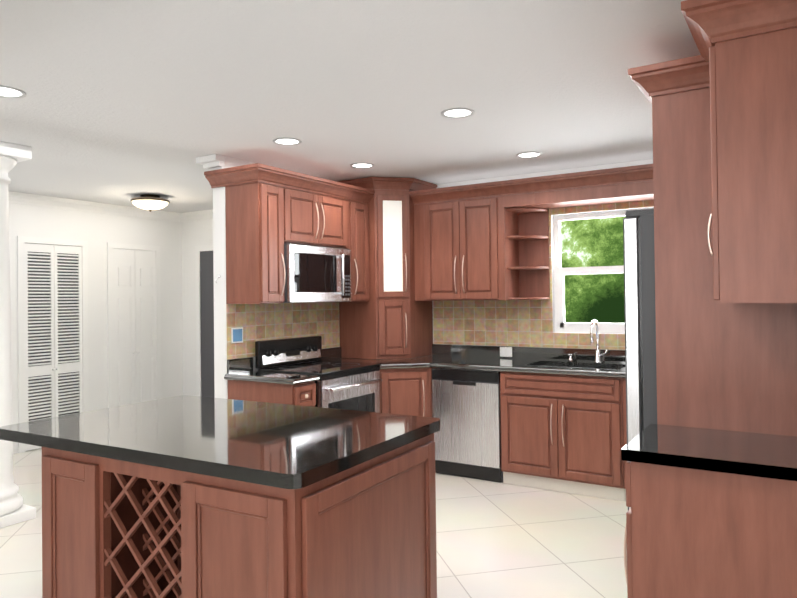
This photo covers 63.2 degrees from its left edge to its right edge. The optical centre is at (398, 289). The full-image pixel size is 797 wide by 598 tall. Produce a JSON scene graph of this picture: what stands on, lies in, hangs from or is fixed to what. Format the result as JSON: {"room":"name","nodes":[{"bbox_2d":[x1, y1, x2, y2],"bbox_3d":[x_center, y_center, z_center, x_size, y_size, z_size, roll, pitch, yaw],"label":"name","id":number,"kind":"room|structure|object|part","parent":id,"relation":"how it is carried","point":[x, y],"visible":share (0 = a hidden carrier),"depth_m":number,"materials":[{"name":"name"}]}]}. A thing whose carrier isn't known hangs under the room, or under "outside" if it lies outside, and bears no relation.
{"room":"kitchen","nodes":[
{"label":"kitchen","id":0,"kind":"room"},
{"bbox_2d":[9,203,182,453],"bbox_3d":[-4.712,0.314,4.717,0.130,2.500,7.600,-1,-1,32],"label":"wall","id":1,"kind":"structure","parent":0,"point":[97,231],"depth_m":6.99,"materials":[{"name":"white paint"}]},
{"bbox_2d":[17,236,88,452],"bbox_3d":[-3.469,0.525,6.536,0.038,2.090,0.715,-1,-1,32],"label":"louvered bifold door","id":2,"kind":"structure","parent":1,"relation":"in","point":[52,311],"depth_m":6.51,"materials":[{"name":"white paint"}]},
{"bbox_2d":[8,191,181,222],"bbox_3d":[-4.610,-0.888,4.716,0.085,0.100,7.500,-1,-1,32],"label":"crown molding","id":3,"kind":"structure","parent":1,"relation":"attached to","point":[54,202],"depth_m":6.83,"materials":[{"name":"white paint"}]},
{"bbox_2d":[107,242,161,407],"bbox_3d":[-2.971,0.528,7.320,0.034,2.090,0.679,-1,-1,32],"label":"door","id":4,"kind":"structure","parent":1,"relation":"in","point":[134,322],"depth_m":7.30,"materials":[{"name":"white paint"}]},
{"bbox_2d":[213,156,332,398],"bbox_3d":[-0.784,0.276,5.574,0.128,2.500,1.965,-1,-1,32],"label":"wall","id":5,"kind":"structure","parent":0,"point":[220,320],"depth_m":4.75,"materials":[{"name":"white paint"}]},
{"bbox_2d":[196,154,224,170],"bbox_3d":[-1.321,-0.922,4.839,0.211,0.108,0.310,-1,-1,32],"label":"capital","id":6,"kind":"object","parent":5,"relation":"attached to","point":[212,162],"visible":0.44,"depth_m":4.71,"materials":[{"name":"white paint"}]},
{"bbox_2d":[226,302,339,359],"bbox_3d":[-0.890,0.306,5.269,0.008,0.402,1.335,-1,-1,32],"label":"tile backsplash","id":7,"kind":"structure","parent":5,"relation":"attached to","point":[259,322],"depth_m":5.17,"materials":[{"name":"tile"}]},
{"bbox_2d":[231,327,242,343],"bbox_3d":[-1.189,0.334,4.777,0.008,0.115,0.115,-1,-1,32],"label":"light switch","id":8,"kind":"object","parent":7,"relation":"attached to","point":[237,335],"visible":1,"depth_m":4.77,"materials":[{"name":"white plastic"}]},
{"bbox_2d":[204,163,374,303],"bbox_3d":[-0.806,-0.381,5.175,0.538,0.965,1.423,-1,-1,32],"label":"upper cabinet","id":9,"kind":"object","parent":5,"relation":"attached to","point":[271,211],"visible":1,"depth_m":4.70,"materials":[{"name":"brown wood"}]},
{"bbox_3d":[-0.811,-0.809,5.180,0.538,0.110,1.423,-1,-1,32],"label":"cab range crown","id":10,"kind":"part","parent":9,"relation":"part of","materials":[{"name":"brown wood"}]},
{"bbox_2d":[284,244,350,302],"bbox_3d":[-0.731,-0.119,5.130,0.436,0.432,0.756,-1,-1,32],"label":"microwave","id":11,"kind":"object","parent":9,"relation":"attached to","point":[317,274],"visible":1,"depth_m":4.98,"materials":[{"name":"grey paint"}]},
{"bbox_2d":[322,348,339,359],"bbox_3d":[-0.607,0.561,5.701,0.020,0.100,0.315,-1,-1,32],"label":"backsplash","id":12,"kind":"structure","parent":5,"relation":"attached to","point":[327,353],"depth_m":5.70,"materials":[{"name":"black stone"}]},
{"bbox_2d":[0,448,627,597],"bbox_3d":[-1.868,1.559,2.982,7.150,0.100,7.900,-1,-1,32],"label":"floor","id":13,"kind":"structure","parent":0,"point":[498,540],"depth_m":3.83,"materials":[{"name":"tile"}]},
{"bbox_2d":[0,141,35,527],"bbox_3d":[-2.736,0.285,4.301,0.420,2.500,0.420,-1,-1,32],"label":"column","id":14,"kind":"structure","parent":13,"relation":"on","point":[14,509],"depth_m":4.28,"materials":[{"name":"white paint"}]},
{"bbox_2d":[42,431,436,597],"bbox_3d":[-0.637,1.048,2.665,1.357,0.884,1.014,-1,-1,32],"label":"kitchen island","id":15,"kind":"object","parent":13,"relation":"on","point":[184,496],"depth_m":2.33,"materials":[{"name":"wood"}]},
{"bbox_2d":[0,395,439,498],"bbox_3d":[-0.745,0.585,2.741,1.628,0.045,1.065,-1,-1,32],"label":"island countertop","id":16,"kind":"structure","parent":15,"relation":"on","point":[264,448],"depth_m":2.48,"materials":[{"name":"black stone"}]},
{"bbox_2d":[228,380,318,406],"bbox_3d":[-0.904,1.079,4.632,0.638,0.874,0.238,-1,-1,32],"label":"base cabinet","id":17,"kind":"object","parent":13,"relation":"on","point":[291,394],"depth_m":4.50,"materials":[{"name":"brown wood"}]},
{"bbox_2d":[224,368,319,383],"bbox_3d":[-0.908,0.622,4.618,0.662,0.040,0.274,-1,-1,32],"label":"countertop","id":18,"kind":"structure","parent":17,"relation":"on","point":[253,377],"depth_m":4.53,"materials":[{"name":"black stone"}]},
{"bbox_2d":[255,336,382,412],"bbox_3d":[-0.588,0.950,5.033,0.703,1.135,0.762,-1,-1,32],"label":"electric range","id":19,"kind":"object","parent":13,"relation":"on","point":[344,385],"visible":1,"depth_m":4.97,"materials":[{"name":"silver metal"}]},
{"bbox_2d":[316,370,431,416],"bbox_3d":[-0.209,1.080,5.452,0.942,0.874,0.315,-1,-1,32],"label":"base cabinet","id":20,"kind":"object","parent":13,"relation":"on","point":[402,393],"depth_m":5.28,"materials":[{"name":"brown wood"}]},
{"bbox_2d":[319,356,625,383],"bbox_3d":[0.774,0.608,5.191,2.898,0.040,0.949,-1,-1,32],"label":"countertop","id":21,"kind":"structure","parent":20,"relation":"on","point":[522,369],"depth_m":5.12,"materials":[{"name":"black stone"}]},
{"bbox_2d":[520,364,615,403],"bbox_3d":[1.371,0.713,4.994,0.718,0.213,0.408,-1,-1,32],"label":"sink","id":22,"kind":"object","parent":21,"relation":"in","point":[534,389],"depth_m":4.75,"materials":[{"name":"brown wood"}]},
{"bbox_2d":[588,320,607,363],"bbox_3d":[1.567,0.405,5.079,0.111,0.344,0.210,-1,-1,32],"label":"faucet","id":23,"kind":"object","parent":21,"relation":"on","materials":[{"name":"silver metal"}]},
{"bbox_2d":[432,368,502,482],"bbox_3d":[0.687,1.069,5.419,0.602,0.865,0.597,-1,-1,32],"label":"dishwasher","id":24,"kind":"object","parent":13,"relation":"on","point":[466,410],"visible":0.69,"depth_m":5.16,"materials":[{"name":"grey paint"}]},
{"bbox_2d":[500,396,623,500],"bbox_3d":[1.339,1.193,5.017,0.915,0.600,0.638,-1,-1,32],"label":"base cabinet","id":25,"kind":"object","parent":13,"relation":"on","point":[563,427],"depth_m":4.73,"materials":[{"name":"brown wood"}]},
{"bbox_2d":[608,384,626,501],"bbox_3d":[1.870,1.046,4.684,0.477,0.874,0.638,-1,-1,32],"label":"base cabinet","id":26,"kind":"object","parent":13,"relation":"on","point":[616,392],"depth_m":4.53,"materials":[{"name":"brown wood"}]},
{"bbox_2d":[623,208,656,509],"bbox_3d":[1.514,0.560,2.982,0.822,1.815,0.905,-1,-1,32],"label":"refrigerator","id":27,"kind":"object","parent":13,"relation":"on","point":[640,322],"visible":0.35,"depth_m":2.76,"materials":[{"name":"grey metal"}]},
{"bbox_2d":[623,460,796,597],"bbox_3d":[1.208,1.027,2.306,0.656,0.874,0.488,-1,-1,32],"label":"base cabinet","id":28,"kind":"object","parent":13,"relation":"on","point":[688,534],"depth_m":2.14,"materials":[{"name":"brown wood"}]},
{"bbox_2d":[621,424,796,483],"bbox_3d":[1.194,0.570,2.302,0.661,0.040,0.513,-1,-1,32],"label":"countertop","id":29,"kind":"structure","parent":28,"relation":"on","point":[763,455],"depth_m":2.23,"materials":[{"name":"black stone"}]},
{"bbox_2d":[0,0,700,212],"bbox_3d":[-1.900,-1.040,3.012,7.150,0.100,7.900,-1,-1,32],"label":"ceiling","id":30,"kind":"structure","parent":0,"point":[122,102],"depth_m":3.22,"materials":[{"name":"white paint"}]},
{"bbox_2d":[0,85,25,97],"bbox_3d":[-1.956,-0.983,3.212,0.190,0.007,0.190,-1,-1,32],"label":"recessed light","id":31,"kind":"object","parent":30,"relation":"in","point":[8,92],"visible":0.98,"depth_m":3.23,"materials":[{"name":"grey"}]},
{"bbox_2d":[130,194,169,211],"bbox_3d":[-2.480,-0.862,6.471,0.370,0.161,0.370,-1,-1,32],"label":"flush-mount ceiling light","id":32,"kind":"object","parent":30,"relation":"attached to","point":[150,202],"visible":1,"depth_m":6.37,"materials":[{"name":"white glass"}]},
{"bbox_2d":[273,138,301,145],"bbox_3d":[-0.739,-0.985,4.302,0.190,0.007,0.190,-1,-1,32],"label":"recessed light","id":33,"kind":"object","parent":30,"relation":"in","point":[287,141],"visible":1,"depth_m":4.30,"materials":[{"name":"grey"}]},
{"bbox_2d":[350,163,373,168],"bbox_3d":[-0.286,-0.981,5.116,0.190,0.007,0.190,-1,-1,32],"label":"recessed light","id":34,"kind":"object","parent":30,"relation":"in","point":[361,165],"visible":1,"depth_m":5.11,"materials":[{"name":"grey"}]},
{"bbox_2d":[441,108,473,118],"bbox_3d":[0.337,-1.006,3.684,0.190,0.007,0.190,-1,-1,32],"label":"recessed light","id":35,"kind":"object","parent":30,"relation":"in","point":[456,113],"visible":1,"depth_m":3.68,"materials":[{"name":"grey"}]},
{"bbox_2d":[516,152,541,157],"bbox_3d":[0.968,-1.000,4.800,0.190,0.007,0.190,-1,-1,32],"label":"recessed light","id":36,"kind":"object","parent":30,"relation":"in","point":[529,154],"visible":1,"depth_m":4.79,"materials":[{"name":"grey"}]},
{"bbox_2d":[182,159,652,395],"bbox_3d":[0.173,0.271,6.221,6.800,2.500,0.150,-1,-1,32],"label":"wall","id":37,"kind":"structure","parent":0,"point":[196,233],"depth_m":7.79,"materials":[{"name":"white paint"}]},
{"bbox_2d":[180,209,212,221],"bbox_3d":[-1.474,-0.898,7.123,2.650,0.100,0.085,-1,-1,32],"label":"crown molding","id":38,"kind":"structure","parent":37,"relation":"attached to","point":[204,214],"depth_m":7.69,"materials":[{"name":"white paint"}]},
{"bbox_2d":[195,244,214,397],"bbox_3d":[-2.003,0.513,7.487,0.980,2.100,0.020,-1,-1,32],"label":"door","id":39,"kind":"structure","parent":37,"relation":"in","point":[204,291],"depth_m":7.68,"materials":[{"name":"grey paint"}]},
{"bbox_2d":[337,177,436,358],"bbox_3d":[-0.102,-0.184,5.900,0.687,1.578,0.687,-1,-1,32],"label":"upper cabinet","id":40,"kind":"object","parent":37,"relation":"attached to","point":[392,318],"visible":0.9,"depth_m":5.67,"materials":[{"name":"brown wood"}]},
{"bbox_3d":[-0.111,-0.924,5.909,0.687,0.097,0.687,-1,-1,32],"label":"corner cab crown","id":41,"kind":"part","parent":40,"relation":"part of","materials":[{"name":"brown wood"}]},
{"bbox_2d":[432,344,624,363],"bbox_3d":[1.282,0.534,5.420,2.278,0.100,0.020,-1,-1,32],"label":"backsplash","id":42,"kind":"structure","parent":37,"relation":"attached to","point":[614,356],"depth_m":5.50,"materials":[{"name":"black stone"}]},
{"bbox_2d":[500,347,511,356],"bbox_3d":[0.933,0.537,5.622,0.115,0.085,0.008,-1,-1,32],"label":"outlet","id":43,"kind":"object","parent":42,"relation":"attached to","point":[505,351],"visible":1,"depth_m":5.62,"materials":[{"name":"white plastic"}]},
{"bbox_2d":[409,164,653,300],"bbox_3d":[1.224,-0.405,5.233,2.407,0.965,0.406,-1,-1,32],"label":"upper cabinet","id":44,"kind":"object","parent":37,"relation":"attached to","point":[485,241],"visible":1,"depth_m":5.43,"materials":[{"name":"brown wood"}]},
{"bbox_3d":[1.131,-0.833,5.099,2.407,0.110,0.078,-1,-1,32],"label":"crown","id":45,"kind":"part","parent":44,"relation":"part of","materials":[{"name":"brown wood"}]},
{"bbox_2d":[433,200,653,349],"bbox_3d":[1.323,-0.135,5.404,2.370,1.234,0.008,-1,-1,32],"label":"tile backsplash","id":46,"kind":"structure","parent":37,"relation":"attached to","point":[522,323],"depth_m":5.59,"materials":[{"name":"tile"}]},
{"bbox_2d":[553,207,653,333],"bbox_3d":[1.713,-0.144,5.254,0.910,0.990,0.070,-1,-1,32],"label":"window","id":47,"kind":"structure","parent":37,"relation":"in","point":[562,325],"depth_m":5.39,"materials":[{"name":"white plastic"}]},
{"bbox_2d":[649,56,704,211],"bbox_3d":[1.477,-0.657,2.767,0.636,0.525,0.520,-1,-1,32],"label":"upper cabinet","id":48,"kind":"object","parent":0,"relation":"attached to","point":[676,91],"depth_m":2.64,"materials":[{"name":"brown wood"}]},
{"bbox_2d":[701,0,796,307],"bbox_3d":[1.314,-0.449,2.245,0.365,0.982,0.488,-1,-1,32],"label":"upper cabinet","id":49,"kind":"object","parent":0,"relation":"attached to","point":[751,45],"depth_m":2.07,"materials":[{"name":"brown wood"}]},
{"bbox_3d":[1.395,-0.872,2.716,0.714,0.126,1.550,-1,-1,32],"label":"crown","id":50,"kind":"part","parent":49,"relation":"part of","materials":[{"name":"brown wood"}]},
{"label":"outside","id":51,"kind":"structure","parent":0,"visible":0},
{"bbox_2d":[561,216,625,322],"bbox_3d":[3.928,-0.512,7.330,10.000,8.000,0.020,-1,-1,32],"label":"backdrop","id":52,"kind":"structure","parent":51,"point":[598,298],"depth_m":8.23,"materials":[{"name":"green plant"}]}
]}

